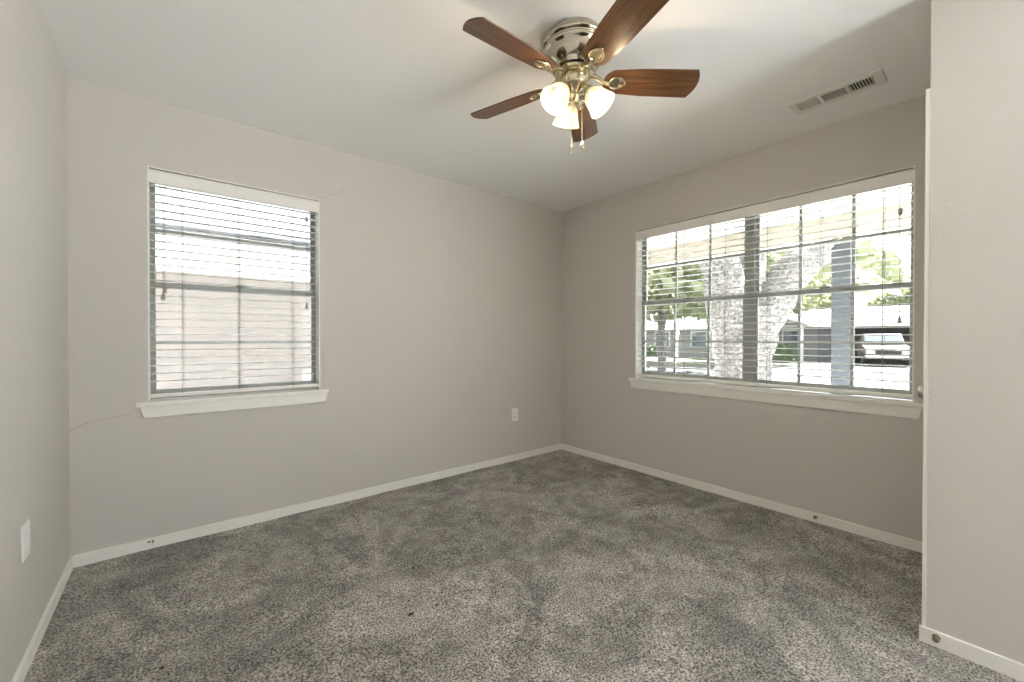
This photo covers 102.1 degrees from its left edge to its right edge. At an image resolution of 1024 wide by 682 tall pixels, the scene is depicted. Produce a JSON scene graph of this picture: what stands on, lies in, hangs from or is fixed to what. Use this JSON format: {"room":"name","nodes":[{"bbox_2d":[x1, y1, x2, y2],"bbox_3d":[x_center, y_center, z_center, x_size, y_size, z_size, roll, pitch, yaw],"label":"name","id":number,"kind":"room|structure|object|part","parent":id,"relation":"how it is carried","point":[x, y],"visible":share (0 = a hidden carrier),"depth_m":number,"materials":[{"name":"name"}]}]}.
{"room":"empty bedroom","nodes":[
{"label":"empty bedroom","id":0,"kind":"room"},
{"bbox_2d":[0,0,69,681],"bbox_3d":[-0.770,-0.077,0.176,0.160,2.440,5.048,0,1,-39],"label":"wall","id":1,"kind":"structure","parent":0,"point":[34,356],"depth_m":1.52,"materials":[{"name":"beige paint"}]},
{"bbox_2d":[21,519,29,562],"bbox_3d":[-1.690,0.693,1.440,0.008,0.124,0.088,0,1,-39],"label":"wall plate","id":2,"kind":"object","parent":1,"relation":"attached to","point":[25,529],"visible":1,"depth_m":1.43,"materials":[{"name":"white plastic"}]},
{"bbox_2d":[11,557,72,681],"bbox_3d":[-0.649,1.120,0.172,0.013,0.066,4.874,0,1,-39],"label":"baseboard","id":3,"kind":"structure","parent":1,"relation":"attached to","point":[25,663],"depth_m":1.58,"materials":[{"name":"white paint"}]},
{"bbox_2d":[66,76,560,555],"bbox_3d":[-0.898,-0.099,3.226,3.502,2.440,0.161,0,1,-39],"label":"wall","id":4,"kind":"structure","parent":0,"point":[440,299],"depth_m":2.83,"materials":[{"name":"beige paint"}]},
{"bbox_2d":[135,166,328,417],"bbox_3d":[-1.674,-0.268,2.567,0.977,1.363,0.178,0,1,-39],"label":"window","id":5,"kind":"structure","parent":4,"relation":"in","point":[158,407],"depth_m":2.52,"materials":[{"name":"grey"}]},
{"bbox_3d":[-1.654,0.339,2.548,0.977,0.024,0.116,0,1,-39],"label":"sill","id":6,"kind":"part","parent":5,"relation":"part of","materials":[{"name":"white paint"}]},
{"bbox_3d":[-1.717,-0.617,2.617,0.853,0.617,0.022,0,1,-39],"label":"sash","id":7,"kind":"part","parent":5,"relation":"part of","materials":[{"name":"grey"}]},
{"bbox_3d":[-1.702,-0.017,2.603,0.853,0.639,0.022,0,1,-39],"label":"sash","id":8,"kind":"part","parent":5,"relation":"part of","materials":[{"name":"grey"}]},
{"bbox_2d":[148,169,318,397],"bbox_3d":[-1.652,-0.312,2.540,0.865,1.245,0.082,0,1,-39],"label":"window blind","id":9,"kind":"object","parent":5,"relation":"attached to","point":[166,179],"visible":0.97,"depth_m":2.50,"materials":[{"name":"white plastic"}]},
{"bbox_3d":[-1.921,-0.543,2.288,0.006,0.651,0.023,0,0,-2],"label":"pull cord","id":10,"kind":"part","parent":9,"relation":"part of","materials":[{"name":"grey plastic"}]},
{"bbox_3d":[-1.915,-0.553,2.293,0.006,0.632,0.023,0,0,-2],"label":"pull cord","id":11,"kind":"part","parent":9,"relation":"part of","materials":[{"name":"grey plastic"}]},
{"bbox_3d":[-1.882,-0.290,2.370,0.010,1.168,0.055,0,1,-39],"label":"ladder cord","id":12,"kind":"part","parent":9,"relation":"part of","materials":[{"name":"white fabric"}]},
{"bbox_3d":[-1.661,0.302,2.555,0.861,0.017,0.050,0,1,-39],"label":"rail","id":13,"kind":"part","parent":9,"relation":"part of","materials":[{"name":"white plastic"}]},
{"bbox_3d":[-1.673,-0.291,2.541,0.010,1.168,0.055,0,1,-39],"label":"ladder cord","id":14,"kind":"part","parent":9,"relation":"part of","materials":[{"name":"white fabric"}]},
{"bbox_3d":[-1.443,-0.292,2.728,0.010,1.168,0.055,0,1,-39],"label":"ladder cord","id":15,"kind":"part","parent":9,"relation":"part of","materials":[{"name":"white fabric"}]},
{"bbox_3d":[-1.357,-0.560,2.749,0.006,0.624,0.023,0,0,-2],"label":"pull cord","id":16,"kind":"part","parent":9,"relation":"part of","materials":[{"name":"grey plastic"}]},
{"bbox_2d":[70,444,560,567],"bbox_3d":[-0.844,1.098,3.168,3.502,0.066,0.013,0,1,-39],"label":"baseboard","id":17,"kind":"structure","parent":4,"relation":"attached to","point":[95,556],"depth_m":2.63,"materials":[{"name":"white paint"}]},
{"bbox_2d":[512,408,517,420],"bbox_3d":[0.026,0.690,3.879,0.074,0.120,0.010,0,1,-39],"label":"electrical outlet","id":18,"kind":"object","parent":4,"relation":"attached to","point":[514,410],"visible":1,"depth_m":3.88,"materials":[{"name":"white plastic"}]},
{"bbox_2d":[36,0,930,211],"bbox_3d":[0.648,-1.375,1.325,3.822,0.140,5.048,0,1,-39],"label":"ceiling","id":19,"kind":"structure","parent":0,"point":[398,83],"depth_m":2.02,"materials":[{"name":"white paint"}]},
{"bbox_2d":[463,0,699,153],"bbox_3d":[0.236,-1.048,1.767,1.005,0.521,1.042,0,1,-39],"label":"ceiling fan","id":20,"kind":"object","parent":19,"relation":"hanging from","point":[573,49],"visible":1,"depth_m":1.72,"materials":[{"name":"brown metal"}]},
{"bbox_3d":[-0.010,-1.126,1.976,0.417,0.043,0.136,0,0,33],"label":"fan blade","id":21,"kind":"part","parent":20,"relation":"part of","materials":[{"name":"brown wood"}]},
{"bbox_3d":[0.005,-1.123,1.583,0.417,0.043,0.136,0,1,-39],"label":"fan blade","id":22,"kind":"part","parent":20,"relation":"part of","materials":[{"name":"brown wood"}]},
{"bbox_3d":[0.122,-1.120,1.675,0.066,0.016,0.050,0,1,-39],"label":"bracket plate","id":23,"kind":"part","parent":20,"relation":"part of","materials":[{"name":"gold metal"}]},
{"bbox_3d":[0.184,-1.018,1.722,0.125,0.127,0.123,0,1,-39],"label":"lamp shade","id":24,"kind":"part","parent":20,"relation":"part of","materials":[{"name":"white glass"}]},
{"bbox_3d":[0.198,-1.035,1.734,0.057,0.062,0.047,0,1,-39],"label":"light bulb","id":25,"kind":"part","parent":20,"relation":"part of","materials":[{"name":"white glass"}]},
{"bbox_3d":[0.254,-1.020,1.904,0.119,0.127,0.123,0,1,-39],"label":"lamp shade","id":26,"kind":"part","parent":20,"relation":"part of","materials":[{"name":"white glass"}]},
{"bbox_3d":[0.250,-0.956,1.739,0.003,0.276,0.011,0,0,13],"label":"pull chain","id":27,"kind":"part","parent":20,"relation":"part of","materials":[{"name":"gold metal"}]},
{"bbox_3d":[0.319,-1.122,1.966,0.061,0.016,0.055,0,1,-39],"label":"bracket plate","id":28,"kind":"part","parent":20,"relation":"part of","materials":[{"name":"gold metal"}]},
{"bbox_3d":[0.360,-1.127,2.112,0.136,0.043,0.417,0,0,15],"label":"fan blade","id":29,"kind":"part","parent":20,"relation":"part of","materials":[{"name":"brown wood"}]},
{"bbox_3d":[0.325,-1.074,1.771,0.050,0.058,0.060,0,1,-39],"label":"lamp arm","id":30,"kind":"part","parent":20,"relation":"part of","materials":[{"name":"gold metal"}]},
{"bbox_3d":[0.334,-1.119,1.617,0.051,0.016,0.064,0,1,-39],"label":"bracket plate","id":31,"kind":"part","parent":20,"relation":"part of","materials":[{"name":"gold metal"}]},
{"bbox_3d":[0.376,-1.018,1.754,0.119,0.127,0.123,0,1,-39],"label":"lamp shade","id":32,"kind":"part","parent":20,"relation":"part of","materials":[{"name":"white glass"}]},
{"bbox_3d":[0.451,-1.120,1.798,0.060,0.016,0.056,0,1,-39],"label":"bracket plate","id":33,"kind":"part","parent":20,"relation":"part of","materials":[{"name":"gold metal"}]},
{"bbox_3d":[0.383,-1.122,1.476,0.136,0.043,0.417,0,0,-21],"label":"fan blade","id":34,"kind":"part","parent":20,"relation":"part of","materials":[{"name":"brown wood"}]},
{"bbox_3d":[0.602,-1.124,1.807,0.417,0.043,0.136,0,0,-2],"label":"fan blade","id":35,"kind":"part","parent":20,"relation":"part of","materials":[{"name":"brown wood"}]},
{"bbox_2d":[787,68,887,114],"bbox_3d":[1.706,-1.305,2.186,0.160,0.010,0.394,0,1,-39],"label":"ceiling vent","id":36,"kind":"object","parent":19,"relation":"in","point":[875,78],"visible":1,"depth_m":2.17,"materials":[{"name":"white metal"}]},
{"bbox_2d":[24,450,1019,681],"bbox_3d":[0.692,1.137,1.289,3.542,0.003,4.908,0,1,-39],"label":"floor","id":37,"kind":"structure","parent":0,"point":[561,565],"depth_m":1.83,"materials":[{"name":"grey carpet"}]},
{"bbox_2d":[561,94,925,541],"bbox_3d":[2.027,-0.093,2.539,0.160,2.440,4.928,0,1,-39],"label":"wall","id":38,"kind":"structure","parent":0,"point":[864,469],"depth_m":2.92,"materials":[{"name":"beige paint"}]},
{"bbox_2d":[561,444,921,552],"bbox_3d":[1.377,1.099,3.206,0.013,0.066,2.740,0,1,-39],"label":"baseboard","id":39,"kind":"structure","parent":38,"relation":"attached to","point":[911,544],"depth_m":2.78,"materials":[{"name":"white paint"}]},
{"bbox_2d":[628,166,922,418],"bbox_3d":[1.667,-0.270,2.949,0.178,1.363,1.848,0,1,-39],"label":"window","id":40,"kind":"structure","parent":38,"relation":"in","point":[896,407],"depth_m":2.87,"materials":[{"name":"grey"}]},
{"bbox_3d":[1.423,-0.020,3.318,0.022,0.639,0.846,0,1,-39],"label":"sash","id":41,"kind":"part","parent":40,"relation":"part of","materials":[{"name":"grey"}]},
{"bbox_3d":[1.442,-0.620,3.329,0.022,0.617,0.846,0,1,-39],"label":"sash","id":42,"kind":"part","parent":40,"relation":"part of","materials":[{"name":"grey"}]},
{"bbox_2d":[636,169,913,398],"bbox_3d":[1.641,-0.313,2.927,0.082,1.245,1.736,0,1,-39],"label":"window blind","id":43,"kind":"object","parent":40,"relation":"attached to","point":[907,176],"visible":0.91,"depth_m":2.69,"materials":[{"name":"white plastic"}]},
{"bbox_3d":[1.179,-0.296,3.513,0.055,1.168,0.010,0,1,-39],"label":"ladder cord","id":44,"kind":"part","parent":43,"relation":"part of","materials":[{"name":"white fabric"}]},
{"bbox_3d":[1.371,-0.294,3.278,0.055,1.168,0.010,0,1,-39],"label":"ladder cord","id":45,"kind":"part","parent":43,"relation":"part of","materials":[{"name":"white fabric"}]},
{"bbox_3d":[1.569,-0.293,3.036,0.055,1.168,0.010,0,1,-39],"label":"ladder cord","id":46,"kind":"part","parent":43,"relation":"part of","materials":[{"name":"white fabric"}]},
{"bbox_3d":[1.744,-0.291,2.821,0.055,1.168,0.010,0,1,-39],"label":"ladder cord","id":47,"kind":"part","parent":43,"relation":"part of","materials":[{"name":"white fabric"}]},
{"bbox_3d":[1.651,0.300,2.940,0.050,0.017,1.732,0,1,-39],"label":"rail","id":48,"kind":"part","parent":43,"relation":"part of","materials":[{"name":"white plastic"}]},
{"bbox_3d":[1.932,-0.289,2.591,0.055,1.168,0.010,0,1,-39],"label":"ladder cord","id":49,"kind":"part","parent":43,"relation":"part of","materials":[{"name":"white fabric"}]},
{"bbox_3d":[2.118,-0.288,2.364,0.055,1.168,0.010,0,1,-39],"label":"ladder cord","id":50,"kind":"part","parent":43,"relation":"part of","materials":[{"name":"white fabric"}]},
{"bbox_3d":[2.134,-0.500,2.286,0.006,0.734,0.023,0,0,14],"label":"pull cord","id":51,"kind":"part","parent":43,"relation":"part of","materials":[{"name":"grey plastic"}]},
{"bbox_3d":[1.643,0.338,2.934,0.116,0.024,1.848,0,1,-39],"label":"sill","id":52,"kind":"part","parent":40,"relation":"part of","materials":[{"name":"white paint"}]},
{"bbox_3d":[1.988,-0.015,2.628,0.022,0.639,0.818,0,1,-39],"label":"sash","id":53,"kind":"part","parent":40,"relation":"part of","materials":[{"name":"grey"}]},
{"bbox_3d":[2.007,-0.615,2.639,0.022,0.617,0.818,0,1,-39],"label":"sash","id":54,"kind":"part","parent":40,"relation":"part of","materials":[{"name":"grey"}]},
{"bbox_2d":[926,0,1023,663],"bbox_3d":[2.124,-0.086,1.583,0.900,2.440,0.665,0,1,-39],"label":"wall","id":55,"kind":"structure","parent":0,"point":[975,474],"depth_m":1.46,"materials":[{"name":"beige paint"}]},
{"bbox_2d":[932,634,940,642],"bbox_3d":[1.562,1.098,1.526,0.026,0.023,0.023,0,1,-39],"label":"door stop","id":56,"kind":"object","parent":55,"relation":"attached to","point":[935,638],"visible":1,"depth_m":1.52,"materials":[{"name":"gold metal"}]},
{"bbox_2d":[919,624,1023,681],"bbox_3d":[1.764,1.113,1.311,0.013,0.066,0.684,0,1,-39],"label":"baseboard","id":57,"kind":"structure","parent":55,"relation":"attached to","point":[1006,666],"depth_m":1.46,"materials":[{"name":"white paint"}]},
{"bbox_3d":[1.975,-0.088,1.820,0.832,2.440,0.110,0,1,-39],"label":"wall","id":58,"kind":"structure","parent":0,"visible":0},
{"bbox_2d":[917,385,922,397],"bbox_3d":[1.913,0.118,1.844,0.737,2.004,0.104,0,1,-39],"label":"door knob","id":59,"kind":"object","parent":58,"relation":"in","point":[920,387],"depth_m":1.72,"materials":[{"name":"silver metal"}]},
{"bbox_2d":[922,88,930,625],"bbox_3d":[1.942,0.091,1.803,0.897,2.083,0.123,0,1,-39],"label":"trim","id":60,"kind":"structure","parent":58,"relation":"attached to","point":[927,124],"depth_m":1.56,"materials":[{"name":"white paint"}]},
{"label":"outside","id":61,"kind":"structure","parent":0,"visible":0},
{"bbox_2d":[646,356,902,366],"bbox_3d":[-1.041,1.564,24.990,150.000,0.300,120.000,0,1,-39],"label":"lawn","id":62,"kind":"structure","parent":61,"point":[687,360],"depth_m":28.23,"materials":[{"name":"green plant"}]},
{"bbox_2d":[151,211,310,399],"bbox_3d":[-5.236,-0.531,6.720,9.200,4.150,4.960,0,1,-39],"label":"neighboring building wall","id":63,"kind":"structure","parent":62,"relation":"on","point":[264,333],"depth_m":5.47,"materials":[{"name":"white"}]},
{"bbox_2d":[646,345,655,355],"bbox_3d":[10.316,0.854,37.162,1.148,1.093,5.615,0,1,-39],"label":"hedge","id":64,"kind":"object","parent":62,"relation":"on","point":[647,346],"visible":0.06,"depth_m":35.12,"materials":[{"name":"green plant"}]},
{"bbox_2d":[646,249,787,370],"bbox_3d":[7.203,-2.880,20.020,12.063,8.900,7.628,0,0,-6],"label":"leafy tree","id":65,"kind":"object","parent":62,"relation":"on","point":[661,314],"visible":0.13,"depth_m":18.53,"materials":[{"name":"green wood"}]},
{"bbox_2d":[652,251,830,322],"bbox_3d":[14.723,-2.949,27.023,11.880,8.948,7.764,0,0,10],"label":"leafy tree","id":66,"kind":"object","parent":62,"relation":"on","point":[809,305],"visible":0.02,"depth_m":25.30,"materials":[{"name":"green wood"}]},
{"bbox_2d":[646,305,909,361],"bbox_3d":[20.102,-0.544,34.503,10.600,3.800,28.000,0,1,-39],"label":"house","id":67,"kind":"structure","parent":62,"relation":"on","point":[701,329],"depth_m":29.71,"materials":[{"name":"grey"}]},
{"bbox_3d":[13.462,-0.167,37.151,0.025,1.200,1.300,0,1,-39],"label":"pane","id":68,"kind":"part","parent":67,"relation":"part of","materials":[{"name":"glass"}]},
{"bbox_3d":[15.582,-0.147,34.558,0.025,1.200,1.200,0,1,-39],"label":"pane","id":69,"kind":"part","parent":67,"relation":"part of","materials":[{"name":"clear glass"}]},
{"bbox_3d":[19.821,-0.107,29.370,0.025,1.200,1.000,0,1,-39],"label":"pane","id":70,"kind":"part","parent":67,"relation":"part of","materials":[{"name":"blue glass"}]},
{"bbox_2d":[772,344,796,362],"bbox_3d":[17.168,0.816,28.767,1.147,1.289,4.530,0,1,-39],"label":"hedge","id":71,"kind":"object","parent":62,"relation":"on","point":[778,351],"visible":0.24,"depth_m":27.23,"materials":[{"name":"green plant"}]},
{"bbox_2d":[699,232,910,388],"bbox_3d":[3.853,-2.072,7.628,10.804,7.908,6.430,0,0,-3],"label":"oak tree","id":72,"kind":"object","parent":62,"relation":"on","point":[716,323],"visible":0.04,"depth_m":7.18,"materials":[{"name":"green plant"}]},
{"bbox_2d":[803,295,830,309],"bbox_3d":[34.004,-2.571,46.979,7.188,7.940,4.773,0,0,-11],"label":"leafy tree","id":73,"kind":"object","parent":62,"relation":"on","point":[828,304],"visible":0.05,"depth_m":45.67,"materials":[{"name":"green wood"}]},
{"bbox_2d":[866,288,909,306],"bbox_3d":[43.623,-2.557,45.996,7.231,7.919,4.579,0,0,17],"label":"leafy tree","id":74,"kind":"object","parent":62,"relation":"on","point":[904,299],"visible":0.15,"depth_m":45.13,"materials":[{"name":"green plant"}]},
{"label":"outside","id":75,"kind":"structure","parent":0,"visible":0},
{"bbox_2d":[772,361,908,377],"bbox_3d":[18.682,1.434,21.477,11.100,0.030,7.600,0,1,-39],"label":"driveway","id":76,"kind":"structure","parent":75,"point":[892,369],"depth_m":20.70,"materials":[{"name":"grey concrete"}]},
{"bbox_2d":[854,334,908,365],"bbox_3d":[21.997,0.487,24.719,2.010,1.820,5.520,0,1,35],"label":"pickup truck","id":77,"kind":"object","parent":76,"relation":"on","point":[864,353],"visible":0.77,"depth_m":23.33,"materials":[{"name":"grey paint"}]},
{"bbox_2d":[876,351,900,354],"bbox_3d":[20.495,0.612,22.555,1.000,0.240,0.050,0,1,35],"label":"grille","id":78,"kind":"object","parent":77,"relation":"attached to","point":[877,352],"depth_m":22.51,"materials":[{"name":"grey"}]},
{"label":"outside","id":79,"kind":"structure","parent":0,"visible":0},
{"bbox_2d":[648,184,910,250],"bbox_3d":[2.985,-1.257,3.140,2.093,0.080,7.500,0,1,-39],"label":"ceiling","id":80,"kind":"structure","parent":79,"point":[908,189],"depth_m":4.00,"materials":[{"name":"beige"}]},
{"bbox_2d":[648,203,910,266],"bbox_3d":[3.609,-1.115,3.651,0.160,0.210,7.500,0,1,-39],"label":"beam","id":81,"kind":"structure","parent":80,"relation":"attached to","point":[906,205],"depth_m":4.31,"materials":[{"name":"beige"}]},
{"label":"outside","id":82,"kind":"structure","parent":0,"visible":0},
{"bbox_3d":[2.964,1.408,3.143,2.043,0.330,7.500,0,1,-39],"label":"floor","id":83,"kind":"structure","parent":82,"visible":0},
{"bbox_2d":[831,236,851,394],"bbox_3d":[3.260,0.112,4.087,0.150,2.250,0.153,0,1,-39],"label":"porch post","id":84,"kind":"object","parent":83,"relation":"on","point":[835,317],"visible":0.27,"depth_m":4.04,"materials":[{"name":"grey"}]},
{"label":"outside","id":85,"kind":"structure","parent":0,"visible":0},
{"bbox_2d":[646,364,908,399],"bbox_3d":[4.252,1.422,22.858,9.500,0.020,110.000,0,1,-39],"label":"road","id":86,"kind":"structure","parent":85,"point":[861,383],"depth_m":16.18,"materials":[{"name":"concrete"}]}
]}

